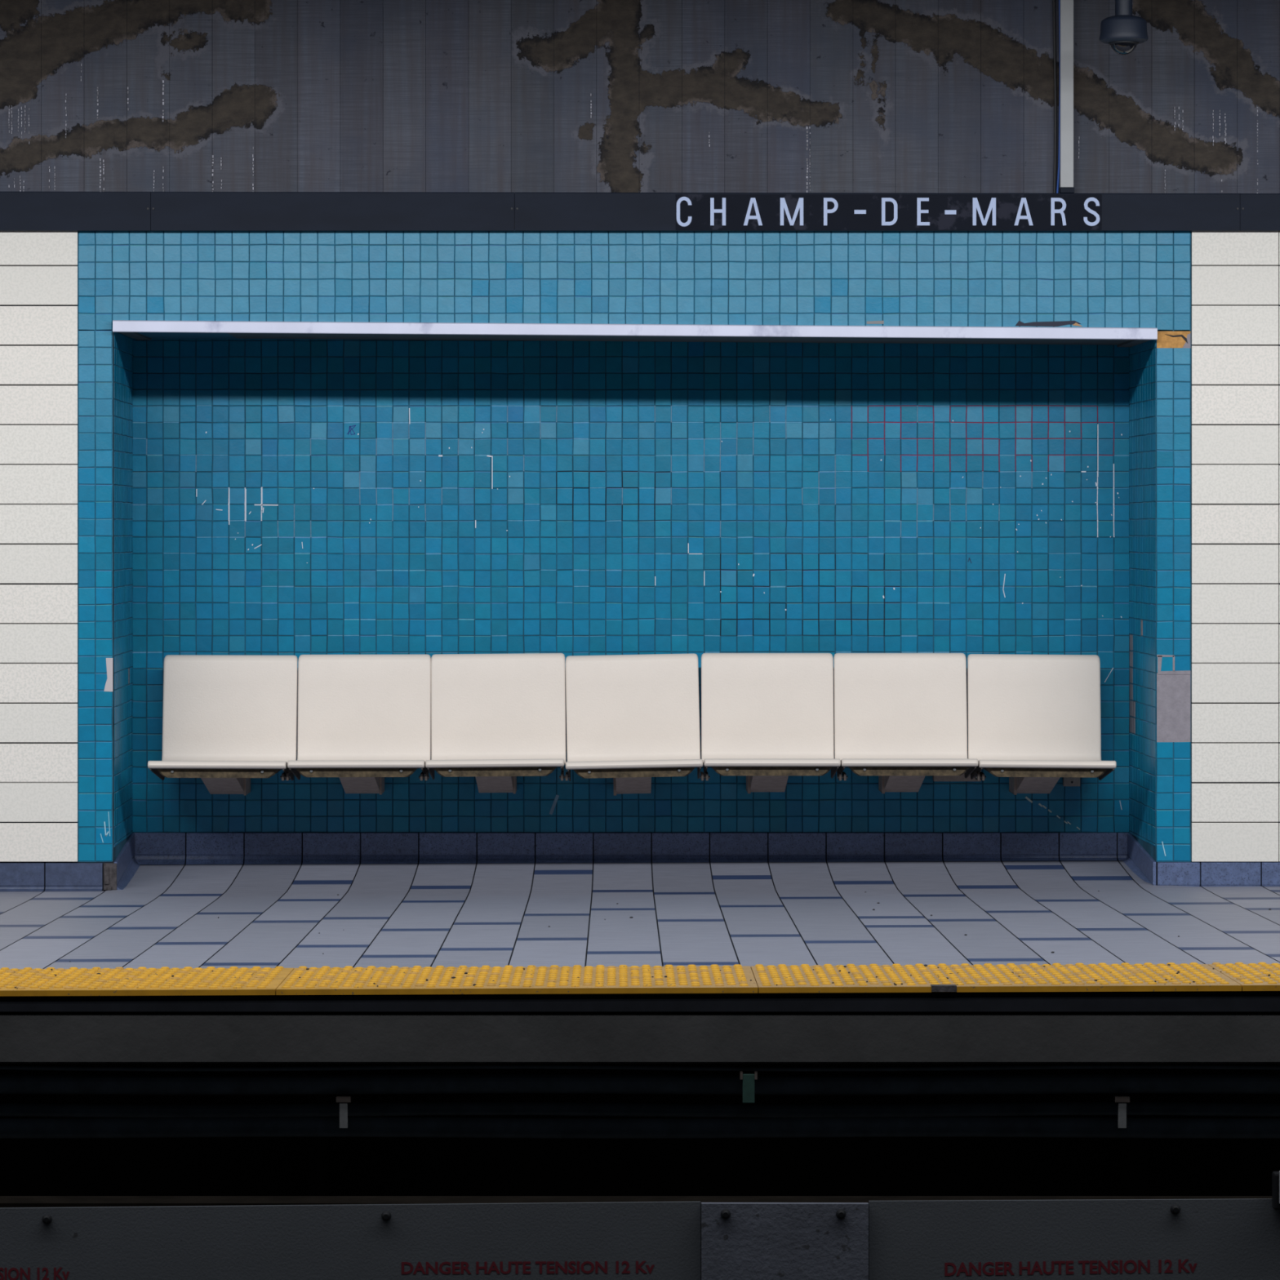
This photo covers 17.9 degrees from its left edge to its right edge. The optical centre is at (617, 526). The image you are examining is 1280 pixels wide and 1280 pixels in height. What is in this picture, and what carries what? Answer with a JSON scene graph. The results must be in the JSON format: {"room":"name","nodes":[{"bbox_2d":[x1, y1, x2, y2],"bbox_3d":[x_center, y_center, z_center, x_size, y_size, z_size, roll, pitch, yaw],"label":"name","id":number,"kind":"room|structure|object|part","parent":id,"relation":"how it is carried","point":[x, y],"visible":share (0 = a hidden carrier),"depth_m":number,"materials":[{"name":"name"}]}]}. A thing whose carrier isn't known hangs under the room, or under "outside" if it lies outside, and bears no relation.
{"room":"metro station","nodes":[
{"label":"metro station","id":0,"kind":"room"},
{"bbox_2d":[77,228,1191,862],"bbox_3d":[0.059,0.063,14.314,3.835,2.182,0.636,0,0,0],"label":"wall niche","id":1,"kind":"object","parent":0,"point":[297,497],"visible":0.88,"depth_m":14.63,"materials":[{"name":"teal tile"}]},
{"bbox_2d":[147,654,297,795],"bbox_3d":[-1.379,0.707,14.312,0.477,0.497,0.628,0,0,0],"label":"seat","id":2,"kind":"object","parent":1,"relation":"attached to","point":[228,721],"visible":0.92,"depth_m":14.46,"materials":[{"name":"beige paint"}]},
{"bbox_3d":[-1.609,0.859,14.225,0.005,0.078,0.425,0,0,0],"label":"plate","id":3,"kind":"part","parent":2,"relation":"part of","materials":[{"name":"black metal"}]},
{"bbox_2d":[280,771,291,780],"bbox_3d":[-1.149,0.866,14.120,0.036,0.024,0.120,0,0,0],"label":"clip","id":4,"kind":"object","parent":2,"relation":"attached to","point":[288,775],"visible":1,"depth_m":14.08,"materials":[{"name":"grey metal"}]},
{"bbox_3d":[-1.151,0.860,14.225,0.005,0.078,0.425,0,0,0],"label":"plate","id":5,"kind":"part","parent":2,"relation":"part of","materials":[{"name":"black metal"}]},
{"bbox_2d":[287,654,431,794],"bbox_3d":[-0.901,0.704,14.312,0.473,0.497,0.628,0,0,0],"label":"seat","id":6,"kind":"object","parent":1,"relation":"attached to","point":[363,720],"visible":0.94,"depth_m":14.47,"materials":[{"name":"beige paint"}]},
{"bbox_3d":[-1.127,0.857,14.225,0.005,0.078,0.425,0,0,0],"label":"plate","id":7,"kind":"part","parent":6,"relation":"part of","materials":[{"name":"black metal"}]},
{"bbox_2d":[418,771,429,780],"bbox_3d":[-0.670,0.866,14.120,0.036,0.024,0.120,0,0,0],"label":"clip","id":8,"kind":"object","parent":6,"relation":"attached to","point":[422,776],"visible":1,"depth_m":14.07,"materials":[{"name":"grey metal"}]},
{"bbox_3d":[-0.673,0.856,14.225,0.005,0.078,0.425,0,0,0],"label":"plate","id":9,"kind":"part","parent":6,"relation":"part of","materials":[{"name":"black metal"}]},
{"bbox_2d":[425,653,565,793],"bbox_3d":[-0.423,0.702,14.312,0.478,0.497,0.628,-1,0,0],"label":"seat","id":10,"kind":"object","parent":1,"relation":"attached to","point":[496,719],"visible":1,"depth_m":14.47,"materials":[{"name":"beige paint"}]},
{"bbox_3d":[-0.652,0.856,14.225,0.005,0.078,0.425,-1,0,0],"label":"plate","id":11,"kind":"part","parent":10,"relation":"part of","materials":[{"name":"black metal"}]},
{"bbox_3d":[-0.193,0.852,14.225,0.005,0.078,0.425,-1,0,0],"label":"plate","id":12,"kind":"part","parent":10,"relation":"part of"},
{"bbox_2d":[565,653,702,795],"bbox_3d":[0.055,0.705,14.312,0.474,0.497,0.628,-1,0,0],"label":"seat","id":13,"kind":"object","parent":1,"relation":"attached to","point":[632,720],"visible":1,"depth_m":14.47,"materials":[{"name":"beige paint"}]},
{"bbox_2d":[559,771,569,780],"bbox_3d":[-0.184,0.866,14.120,0.036,0.024,0.120,0,0,0],"label":"clip","id":14,"kind":"object","parent":13,"relation":"attached to","point":[562,776],"visible":1,"depth_m":14.06,"materials":[{"name":"grey metal"}]},
{"bbox_3d":[-0.184,0.866,14.120,0.024,0.024,0.120,0,0,0],"label":"clip plate","id":15,"kind":"part","parent":14,"relation":"part of","materials":[{"name":"grey metal"}]},
{"bbox_3d":[-0.169,0.862,14.225,0.005,0.078,0.425,-1,0,0],"label":"plate","id":16,"kind":"part","parent":13,"relation":"part of","materials":[{"name":"black metal"}]},
{"bbox_3d":[0.285,0.853,14.225,0.005,0.078,0.425,-1,0,0],"label":"plate","id":17,"kind":"part","parent":13,"relation":"part of","materials":[{"name":"black metal"}]},
{"bbox_2d":[114,832,1155,889],"bbox_3d":[0.054,1.175,14.315,3.599,0.151,0.629,0,0,0],"label":"baseboard","id":18,"kind":"structure","parent":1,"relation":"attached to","point":[140,848],"depth_m":14.62,"materials":[{"name":"blue tile"}]},
{"bbox_2d":[112,320,1157,346],"bbox_3d":[0.060,-0.676,14.287,3.586,0.041,0.643,0,0,0],"label":"ledge","id":19,"kind":"object","parent":1,"relation":"attached to","point":[1119,336],"visible":1,"depth_m":13.97,"materials":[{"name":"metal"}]},
{"bbox_2d":[701,653,840,793],"bbox_3d":[0.534,0.699,14.312,0.470,0.497,0.628,0,0,0],"label":"seat","id":20,"kind":"object","parent":1,"relation":"attached to","point":[767,718],"visible":0.97,"depth_m":14.47,"materials":[{"name":"beige paint"}]},
{"bbox_2d":[699,771,710,780],"bbox_3d":[0.302,0.866,14.120,0.036,0.024,0.120,0,0,0],"label":"clip","id":21,"kind":"object","parent":20,"relation":"attached to","point":[702,776],"visible":1,"depth_m":14.08,"materials":[{"name":"grey metal"}]},
{"bbox_3d":[0.308,0.852,14.225,0.005,0.078,0.425,0,0,0],"label":"plate","id":22,"kind":"part","parent":20,"relation":"part of","materials":[{"name":"black metal"}]},
{"bbox_3d":[0.759,0.852,14.225,0.005,0.078,0.425,0,0,0],"label":"plate","id":23,"kind":"part","parent":20,"relation":"part of","materials":[{"name":"black metal"}]},
{"bbox_2d":[833,653,978,793],"bbox_3d":[1.007,0.699,14.312,0.472,0.497,0.628,0,0,0],"label":"seat","id":24,"kind":"object","parent":1,"relation":"attached to","point":[900,719],"visible":0.97,"depth_m":14.47,"materials":[{"name":"beige paint"}]},
{"bbox_3d":[0.781,0.852,14.225,0.005,0.078,0.425,0,0,0],"label":"plate","id":25,"kind":"part","parent":24,"relation":"part of","materials":[{"name":"black metal"}]},
{"bbox_2d":[837,771,848,780],"bbox_3d":[0.779,0.866,14.120,0.036,0.024,0.120,0,0,0],"label":"clip","id":26,"kind":"object","parent":24,"relation":"attached to","point":[844,776],"visible":1,"depth_m":14.08,"materials":[{"name":"grey metal"}]},
{"bbox_3d":[1.233,0.852,14.225,0.005,0.078,0.425,0,0,0],"label":"plate","id":27,"kind":"part","parent":24,"relation":"part of","materials":[{"name":"black metal"}]},
{"bbox_2d":[933,770,981,781],"bbox_3d":[1.218,0.890,14.600,0.170,0.045,0.050,0,0,0],"label":"board","id":28,"kind":"object","parent":1,"relation":"attached to","point":[935,778],"visible":0.43,"depth_m":14.58,"materials":[{"name":"beige paint"}]},
{"bbox_2d":[967,653,1116,795],"bbox_3d":[1.483,0.704,14.312,0.473,0.497,0.628,0,0,0],"label":"seat","id":29,"kind":"object","parent":1,"relation":"attached to","point":[1034,721],"visible":0.92,"depth_m":14.47,"materials":[{"name":"beige paint"}]},
{"bbox_3d":[1.255,0.855,14.225,0.005,0.078,0.425,0,0,0],"label":"plate","id":30,"kind":"part","parent":29,"relation":"part of","materials":[{"name":"black metal"}]},
{"bbox_2d":[974,771,986,780],"bbox_3d":[1.257,0.866,14.120,0.036,0.024,0.120,0,0,0],"label":"clip","id":31,"kind":"object","parent":29,"relation":"attached to","point":[980,775],"visible":1,"depth_m":14.08,"materials":[{"name":"grey metal"}]},
{"bbox_3d":[1.708,0.859,14.225,0.005,0.078,0.425,0,0,0],"label":"plate","id":32,"kind":"part","parent":29,"relation":"part of","materials":[{"name":"black metal"}]},
{"bbox_2d":[1062,777,1079,786],"bbox_3d":[1.631,0.914,14.609,0.060,0.034,0.032,0,0,0],"label":"block","id":33,"kind":"object","parent":1,"relation":"attached to","point":[1067,781],"visible":0.75,"depth_m":14.59,"materials":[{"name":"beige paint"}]},
{"bbox_2d":[0,0,1279,862],"bbox_3d":[-0.020,-0.808,14.014,9.240,3.924,0.044,0,0,0],"label":"wall","id":34,"kind":"structure","parent":0,"point":[514,96],"depth_m":14.03,"materials":[{"name":"concrete"}]},
{"bbox_2d":[0,191,1279,231],"bbox_3d":[-0.301,-1.086,14.009,8.663,0.138,0.082,0,0,0],"label":"trim","id":35,"kind":"structure","parent":34,"relation":"attached to","point":[19,211],"depth_m":13.97,"materials":[{"name":"paint"}]},
{"bbox_2d":[0,861,1279,891],"bbox_3d":[0.018,1.208,13.985,9.409,0.114,0.050,0,0,0],"label":"baseboard","id":36,"kind":"structure","parent":34,"relation":"attached to","point":[14,876],"depth_m":13.99,"materials":[{"name":"blue tile"}]},
{"bbox_2d":[675,194,1101,230],"bbox_3d":[0.931,-1.080,13.967,1.462,0.122,0.006,0,0,0],"label":"station sign","id":37,"kind":"object","parent":34,"relation":"attached to","point":[693,211],"visible":1,"depth_m":13.97,"materials":[{"name":"metal"}]},
{"bbox_2d":[1053,0,1057,193],"bbox_3d":[1.507,-1.927,14.018,0.016,1.564,0.010,0,0,0],"label":"cable","id":38,"kind":"object","parent":34,"relation":"attached to","point":[1054,1],"visible":1,"depth_m":14.02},
{"bbox_2d":[1056,0,1060,193],"bbox_3d":[1.518,-1.927,14.006,0.019,1.564,0.007,0,0,0],"label":"cable","id":39,"kind":"object","parent":34,"relation":"attached to","point":[1059,153],"visible":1,"depth_m":14.00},
{"bbox_2d":[1059,0,1074,193],"bbox_3d":[1.548,-2.049,14.007,0.048,1.800,0.038,0,0,0],"label":"pipe","id":40,"kind":"object","parent":34,"relation":"attached to","point":[1066,165],"visible":1,"depth_m":13.99,"materials":[{"name":"grey metal"}]},
{"bbox_2d":[0,859,1279,986],"bbox_3d":[0.018,1.214,12.508,9.409,0.108,4.343,0,0,0],"label":"floor","id":41,"kind":"structure","parent":0,"point":[1017,913],"depth_m":12.74,"materials":[{"name":"grey tile"}]},
{"bbox_2d":[0,966,293,995],"bbox_3d":[-1.484,1.183,10.641,1.229,0.024,0.610,0,0,0],"label":"paving strip","id":42,"kind":"object","parent":41,"relation":"on","point":[187,980],"visible":1,"depth_m":10.56,"materials":[{"name":"yellow plastic"}]},
{"bbox_2d":[275,964,758,995],"bbox_3d":[-0.255,1.178,10.641,1.225,0.024,0.610,0,0,0],"label":"paving strip","id":43,"kind":"object","parent":41,"relation":"on","point":[553,979],"visible":1,"depth_m":10.53,"materials":[{"name":"yellow plastic"}]},
{"bbox_2d":[14,890,1271,988],"bbox_3d":[0.296,1.204,12.082,3.776,0.087,3.428,0,0,0],"label":"grit","id":44,"kind":"object","parent":41,"relation":"on","point":[1052,952],"visible":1,"depth_m":10.70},
{"bbox_2d":[751,962,1241,993],"bbox_3d":[0.972,1.173,10.641,1.227,0.024,0.611,0,0,0],"label":"paving strip","id":45,"kind":"object","parent":41,"relation":"on","point":[1055,977],"visible":1,"depth_m":10.53,"materials":[{"name":"yellow plastic"}]},
{"bbox_2d":[1207,962,1279,991],"bbox_3d":[2.201,1.168,10.641,1.227,0.024,0.610,0,0,0],"label":"paving strip","id":46,"kind":"object","parent":41,"relation":"on","point":[1244,975],"visible":1,"depth_m":10.62,"materials":[{"name":"yellow plastic"}]},
{"bbox_2d":[0,1062,1279,1195],"bbox_3d":[0.000,2.303,10.746,9.200,1.879,0.420,0,0,0],"label":"wall","id":47,"kind":"structure","parent":0,"point":[152,1166],"depth_m":10.96,"materials":[{"name":"concrete"}]},
{"bbox_2d":[0,991,1279,1062],"bbox_3d":[0.000,1.267,10.588,9.200,0.195,0.495,0,0,0],"label":"platform edge","id":48,"kind":"structure","parent":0,"point":[1150,1026],"depth_m":10.34,"materials":[{"name":"black concrete"}]},
{"bbox_2d":[0,1064,1279,1071],"bbox_3d":[0.000,1.383,10.396,9.200,0.017,0.010,0,0,0],"label":"rail","id":49,"kind":"object","parent":48,"relation":"attached to","point":[460,1066],"visible":1,"depth_m":10.39,"materials":[{"name":"metal"}]},
{"bbox_3d":[0.000,1.430,10.426,9.200,0.053,0.049,0,0,0],"label":"cable","id":50,"kind":"object","parent":48,"relation":"attached to","visible":0},
{"bbox_2d":[336,1094,351,1128],"bbox_3d":[-0.699,1.494,10.391,0.037,0.081,0.034,0,0,0],"label":"hanger","id":51,"kind":"object","parent":50,"relation":"hanging from","point":[343,1100],"visible":1,"depth_m":10.37,"materials":[{"name":"grey metal"}]},
{"bbox_3d":[-0.699,1.502,10.383,0.020,0.066,0.015,0,0,0],"label":"hanger stem","id":52,"kind":"part","parent":51,"relation":"part of","materials":[{"name":"grey metal"}]},
{"bbox_2d":[739,1071,757,1102],"bbox_3d":[0.334,1.427,10.359,0.044,0.081,0.016,0,0,0],"label":"clamp","id":53,"kind":"object","parent":50,"relation":"attached to","point":[748,1078],"visible":1,"depth_m":10.35,"materials":[{"name":"green metal"}]},
{"bbox_2d":[1113,1094,1129,1128],"bbox_3d":[1.288,1.494,10.391,0.037,0.081,0.034,0,0,0],"label":"hanger","id":54,"kind":"object","parent":50,"relation":"hanging from","point":[1122,1100],"visible":1,"depth_m":10.37,"materials":[{"name":"grey metal"}]},
{"bbox_3d":[1.288,1.502,10.383,0.020,0.066,0.015,0,0,0],"label":"hanger stem","id":55,"kind":"part","parent":54,"relation":"part of","materials":[{"name":"grey metal"}]},
{"bbox_2d":[1098,0,1148,54],"bbox_3d":[1.675,-2.419,13.461,0.162,1.717,0.162,0,0,0],"label":"security camera","id":56,"kind":"object","parent":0,"point":[1122,31],"visible":1,"depth_m":13.41,"materials":[{"name":"grey metal"}]},
{"bbox_3d":[0.000,2.303,4.836,9.200,0.120,11.672,0,0,0],"label":"floor track","id":57,"kind":"object","parent":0,"visible":0},
{"bbox_2d":[0,1195,1271,1279],"bbox_3d":[0.000,1.960,10.135,9.200,0.566,0.109,0,0,0],"label":"rail","id":58,"kind":"object","parent":57,"relation":"on","point":[5,1201],"visible":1,"depth_m":10.14,"materials":[{"name":"black metal"}]},
{"bbox_2d":[0,1201,700,1279],"bbox_3d":[-1.399,1.957,10.069,3.210,0.571,0.019,0,0,0],"label":"board","id":59,"kind":"object","parent":58,"relation":"attached to","point":[628,1240],"visible":1,"depth_m":10.07,"materials":[{"name":"grey metal"}]},
{"bbox_2d":[701,1202,868,1279],"bbox_3d":[0.414,1.958,10.063,0.413,0.569,0.031,0,0,0],"label":"panel","id":60,"kind":"object","parent":58,"relation":"attached to","point":[740,1241],"visible":1,"depth_m":10.06,"materials":[{"name":"grey metal"}]},
{"bbox_2d":[868,1198,1279,1279],"bbox_3d":[1.761,1.950,10.069,2.276,0.584,0.019,0,0,0],"label":"board","id":61,"kind":"object","parent":58,"relation":"attached to","point":[1088,1239],"visible":1,"depth_m":10.07,"materials":[{"name":"grey metal"}]},
{"bbox_2d":[1271,1170,1279,1209],"bbox_3d":[1.653,1.637,10.050,0.067,0.098,0.040,0,0,0],"label":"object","id":62,"kind":"object","parent":61,"relation":"attached to","point":[1275,1175],"visible":1,"depth_m":10.04,"materials":[{"name":"grey metal"}]}
]}

